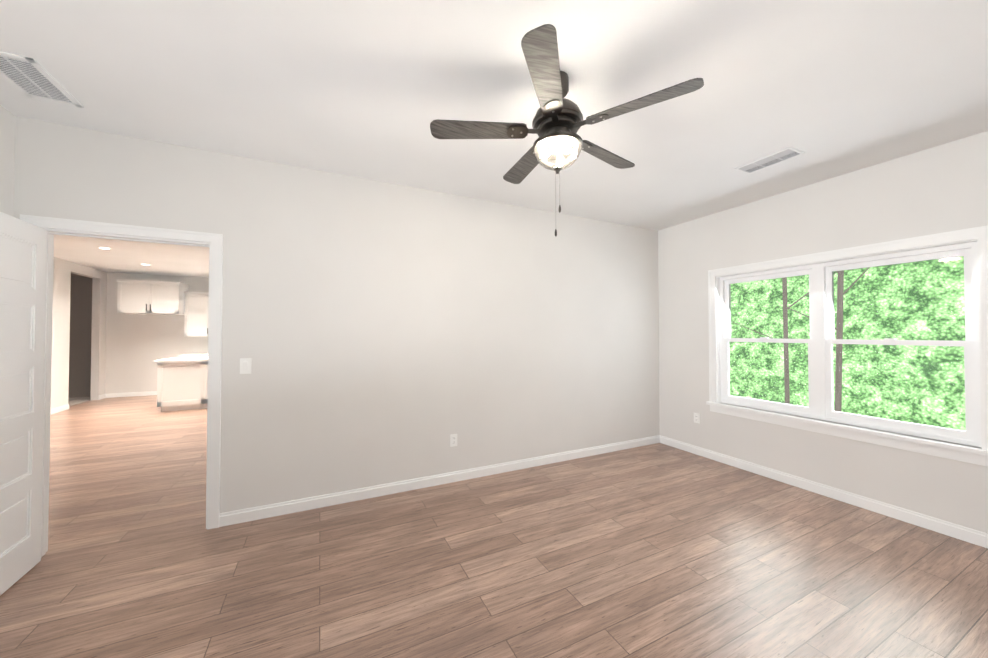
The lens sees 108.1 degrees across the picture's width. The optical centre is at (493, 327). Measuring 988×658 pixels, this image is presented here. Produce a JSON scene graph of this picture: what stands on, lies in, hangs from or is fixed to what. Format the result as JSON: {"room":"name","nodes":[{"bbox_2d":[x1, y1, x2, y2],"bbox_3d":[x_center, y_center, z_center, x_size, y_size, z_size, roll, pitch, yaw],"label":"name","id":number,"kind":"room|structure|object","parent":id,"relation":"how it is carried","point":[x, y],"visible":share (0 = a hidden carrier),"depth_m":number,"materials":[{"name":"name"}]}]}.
{"room":"empty bedroom","nodes":[
{"label":"empty bedroom","id":0,"kind":"room"},
{"bbox_2d":[0,105,15,215],"bbox_3d":[-2.084,0.041,0.281,0.120,2.740,4.160,0,-1,-26],"label":"wall","id":1,"kind":"structure","parent":0,"point":[7,140],"depth_m":2.14,"materials":[{"name":"paint"}]},
{"bbox_2d":[51,257,106,408],"bbox_3d":[-6.896,0.108,4.470,0.120,2.740,7.340,0,-1,-26],"label":"wall","id":2,"kind":"structure","parent":0,"point":[63,270],"depth_m":6.62,"materials":[{"name":"paint"}]},
{"bbox_2d":[51,404,68,413],"bbox_3d":[-6.561,1.424,3.911,0.014,0.092,6.080,0,-1,-26],"label":"baseboard","id":3,"kind":"structure","parent":2,"relation":"attached to","point":[65,407],"depth_m":6.41,"materials":[{"name":"paint"}]},
{"bbox_2d":[68,273,92,406],"bbox_3d":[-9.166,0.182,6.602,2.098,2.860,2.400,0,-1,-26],"label":"doorway","id":4,"kind":"structure","parent":0,"point":[80,340],"depth_m":7.86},
{"bbox_2d":[105,272,208,393],"bbox_3d":[-6.132,0.180,8.986,5.440,2.740,0.120,0,-1,-26],"label":"wall","id":5,"kind":"structure","parent":0,"point":[137,345],"depth_m":8.04,"materials":[{"name":"paint"}]},
{"bbox_2d":[103,391,156,398],"bbox_3d":[-6.103,1.503,8.905,5.200,0.092,0.014,0,-1,-26],"label":"baseboard","id":6,"kind":"structure","parent":5,"relation":"attached to","point":[111,395],"depth_m":7.93,"materials":[{"name":"paint"}]},
{"bbox_2d":[117,279,188,314],"bbox_3d":[-7.493,-0.647,7.910,1.020,0.700,0.651,0,-1,-26],"label":"upper cabinet","id":7,"kind":"object","parent":5,"relation":"attached to","point":[151,297],"visible":1,"depth_m":7.67,"materials":[{"name":"paint"}]},
{"bbox_2d":[184,291,208,336],"bbox_3d":[-6.666,-0.298,8.456,0.950,1.020,0.381,0,-1,-26],"label":"upper cabinet","id":8,"kind":"object","parent":5,"relation":"attached to","point":[196,310],"visible":0.46,"depth_m":8.21,"materials":[{"name":"paint"}]},
{"bbox_2d":[13,116,659,512],"bbox_3d":[-1.552,0.084,2.918,8.380,2.740,0.120,0,-1,-26],"label":"wall","id":9,"kind":"structure","parent":0,"point":[379,332],"depth_m":3.12,"materials":[{"name":"paint"}]},
{"bbox_2d":[0,212,47,595],"bbox_3d":[-2.588,0.408,1.836,0.167,2.040,0.884,0,-1,-26],"label":"door","id":10,"kind":"structure","parent":9,"relation":"in","point":[23,263],"depth_m":2.04,"materials":[{"name":"paint"}]},
{"bbox_2d":[20,214,222,556],"bbox_3d":[-2.479,0.380,2.463,1.004,2.132,0.168,0,-1,-26],"label":"door frame","id":11,"kind":"structure","parent":9,"relation":"attached to","point":[213,242],"depth_m":2.53,"materials":[{"name":"paint"}]},
{"bbox_2d":[240,358,250,373],"bbox_3d":[-1.865,0.290,2.689,0.072,0.116,0.013,0,-1,-26],"label":"switch plate","id":12,"kind":"object","parent":9,"relation":"attached to","point":[245,365],"visible":1,"depth_m":2.69,"materials":[{"name":"plastic"}]},
{"bbox_2d":[219,435,658,526],"bbox_3d":[0.070,1.419,3.609,4.598,0.092,0.014,0,-1,-26],"label":"baseboard","id":13,"kind":"structure","parent":9,"relation":"attached to","point":[277,509],"depth_m":3.20,"materials":[{"name":"paint"}]},
{"bbox_2d":[450,434,456,446],"bbox_3d":[-0.381,1.071,3.399,0.070,0.114,0.008,0,-1,-26],"label":"electrical outlet plate","id":14,"kind":"object","parent":9,"relation":"attached to","point":[453,439],"visible":1,"depth_m":3.39,"materials":[{"name":"plastic"}]},
{"bbox_2d":[0,395,987,657],"bbox_3d":[-2.272,1.552,4.379,8.380,0.150,11.740,0,-1,-26],"label":"floor","id":15,"kind":"structure","parent":0,"point":[656,551],"depth_m":2.14,"materials":[{"name":"brown wood"}]},
{"bbox_2d":[157,361,207,411],"bbox_3d":[-5.233,1.079,7.139,2.022,0.884,0.802,0,-1,-26],"label":"kitchen island","id":16,"kind":"object","parent":15,"relation":"on","point":[182,383],"depth_m":6.50,"materials":[{"name":"paint"}]},
{"bbox_2d":[153,357,207,362],"bbox_3d":[-5.230,0.617,7.155,2.110,0.040,0.890,0,-1,-26],"label":"island countertop","id":17,"kind":"structure","parent":16,"relation":"on","point":[173,358],"depth_m":6.59,"materials":[{"name":"white stone"}]},
{"bbox_2d":[178,354,207,356],"bbox_3d":[-6.188,1.083,8.514,1.900,0.920,0.647,0,-1,-26],"label":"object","id":18,"kind":"object","parent":15,"relation":"on","point":[195,355],"visible":0.02,"depth_m":7.99,"materials":[{"name":"paint"}]},
{"bbox_2d":[0,0,987,277],"bbox_3d":[-2.272,-1.338,4.425,8.380,0.150,11.740,0,-1,-26],"label":"ceiling","id":19,"kind":"structure","parent":0,"point":[376,88],"depth_m":1.94,"materials":[{"name":"paint"}]},
{"bbox_2d":[0,51,83,107],"bbox_3d":[-2.430,-1.298,1.874,0.230,0.011,0.410,0,-1,-26],"label":"ceiling vent","id":20,"kind":"object","parent":19,"relation":"in","point":[29,77],"visible":1,"depth_m":1.88,"materials":[{"name":"metal"}]},
{"bbox_2d":[430,24,703,236],"bbox_3d":[0.333,-0.888,1.909,1.265,0.830,1.246,0,-1,-26],"label":"fan","id":21,"kind":"object","parent":19,"relation":"hanging from","point":[558,121],"visible":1,"depth_m":1.79,"materials":[{"name":"grey wood"}]},
{"bbox_2d":[735,147,804,173],"bbox_3d":[2.120,-1.283,2.771,0.200,0.012,0.380,0,-1,-26],"label":"ceiling vent","id":22,"kind":"object","parent":19,"relation":"in","point":[782,155],"visible":0.94,"depth_m":2.75,"materials":[{"name":"metal"}]},
{"bbox_2d":[658,131,987,533],"bbox_3d":[3.098,0.082,2.796,0.120,2.740,4.160,0,-1,-26],"label":"wall","id":23,"kind":"structure","parent":0,"point":[938,189],"depth_m":3.12,"materials":[{"name":"paint"}]},
{"bbox_2d":[694,413,699,423],"bbox_3d":[2.355,1.054,4.165,0.008,0.114,0.070,0,-1,-26],"label":"electrical outlet plate","id":24,"kind":"object","parent":23,"relation":"attached to","point":[696,417],"visible":1,"depth_m":4.15,"materials":[{"name":"plastic"}]},
{"bbox_2d":[659,435,987,547],"bbox_3d":[3.009,1.406,2.804,0.014,0.092,3.990,0,-1,-26],"label":"baseboard","id":25,"kind":"structure","parent":23,"relation":"attached to","point":[972,536],"depth_m":2.95,"materials":[{"name":"paint"}]},
{"bbox_2d":[706,225,987,465],"bbox_3d":[2.886,0.134,3.187,0.182,1.577,1.954,0,-1,-26],"label":"window unit","id":26,"kind":"structure","parent":23,"relation":"in","point":[822,340],"depth_m":2.97,"materials":[{"name":"plastic"}]},
{"label":"outside","id":27,"kind":"structure","parent":0,"visible":0},
{"bbox_2d":[731,271,837,403],"bbox_3d":[5.619,-0.981,7.019,0.293,13.001,1.998,0,-1,-26],"label":"trunk","id":28,"kind":"object","parent":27,"point":[786,354],"depth_m":6.86,"materials":[{"name":"brown plant"}]},
{"bbox_2d":[789,267,869,411],"bbox_3d":[6.816,-0.979,7.123,0.163,13.002,1.725,0,-1,-26],"label":"trunk","id":29,"kind":"object","parent":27,"point":[838,373],"depth_m":7.03,"materials":[{"name":"brown plant"}]},
{"bbox_2d":[729,256,965,430],"bbox_3d":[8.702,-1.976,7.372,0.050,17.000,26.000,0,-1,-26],"label":"tree foliage","id":30,"kind":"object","parent":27,"point":[900,357],"depth_m":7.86,"materials":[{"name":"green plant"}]}
]}

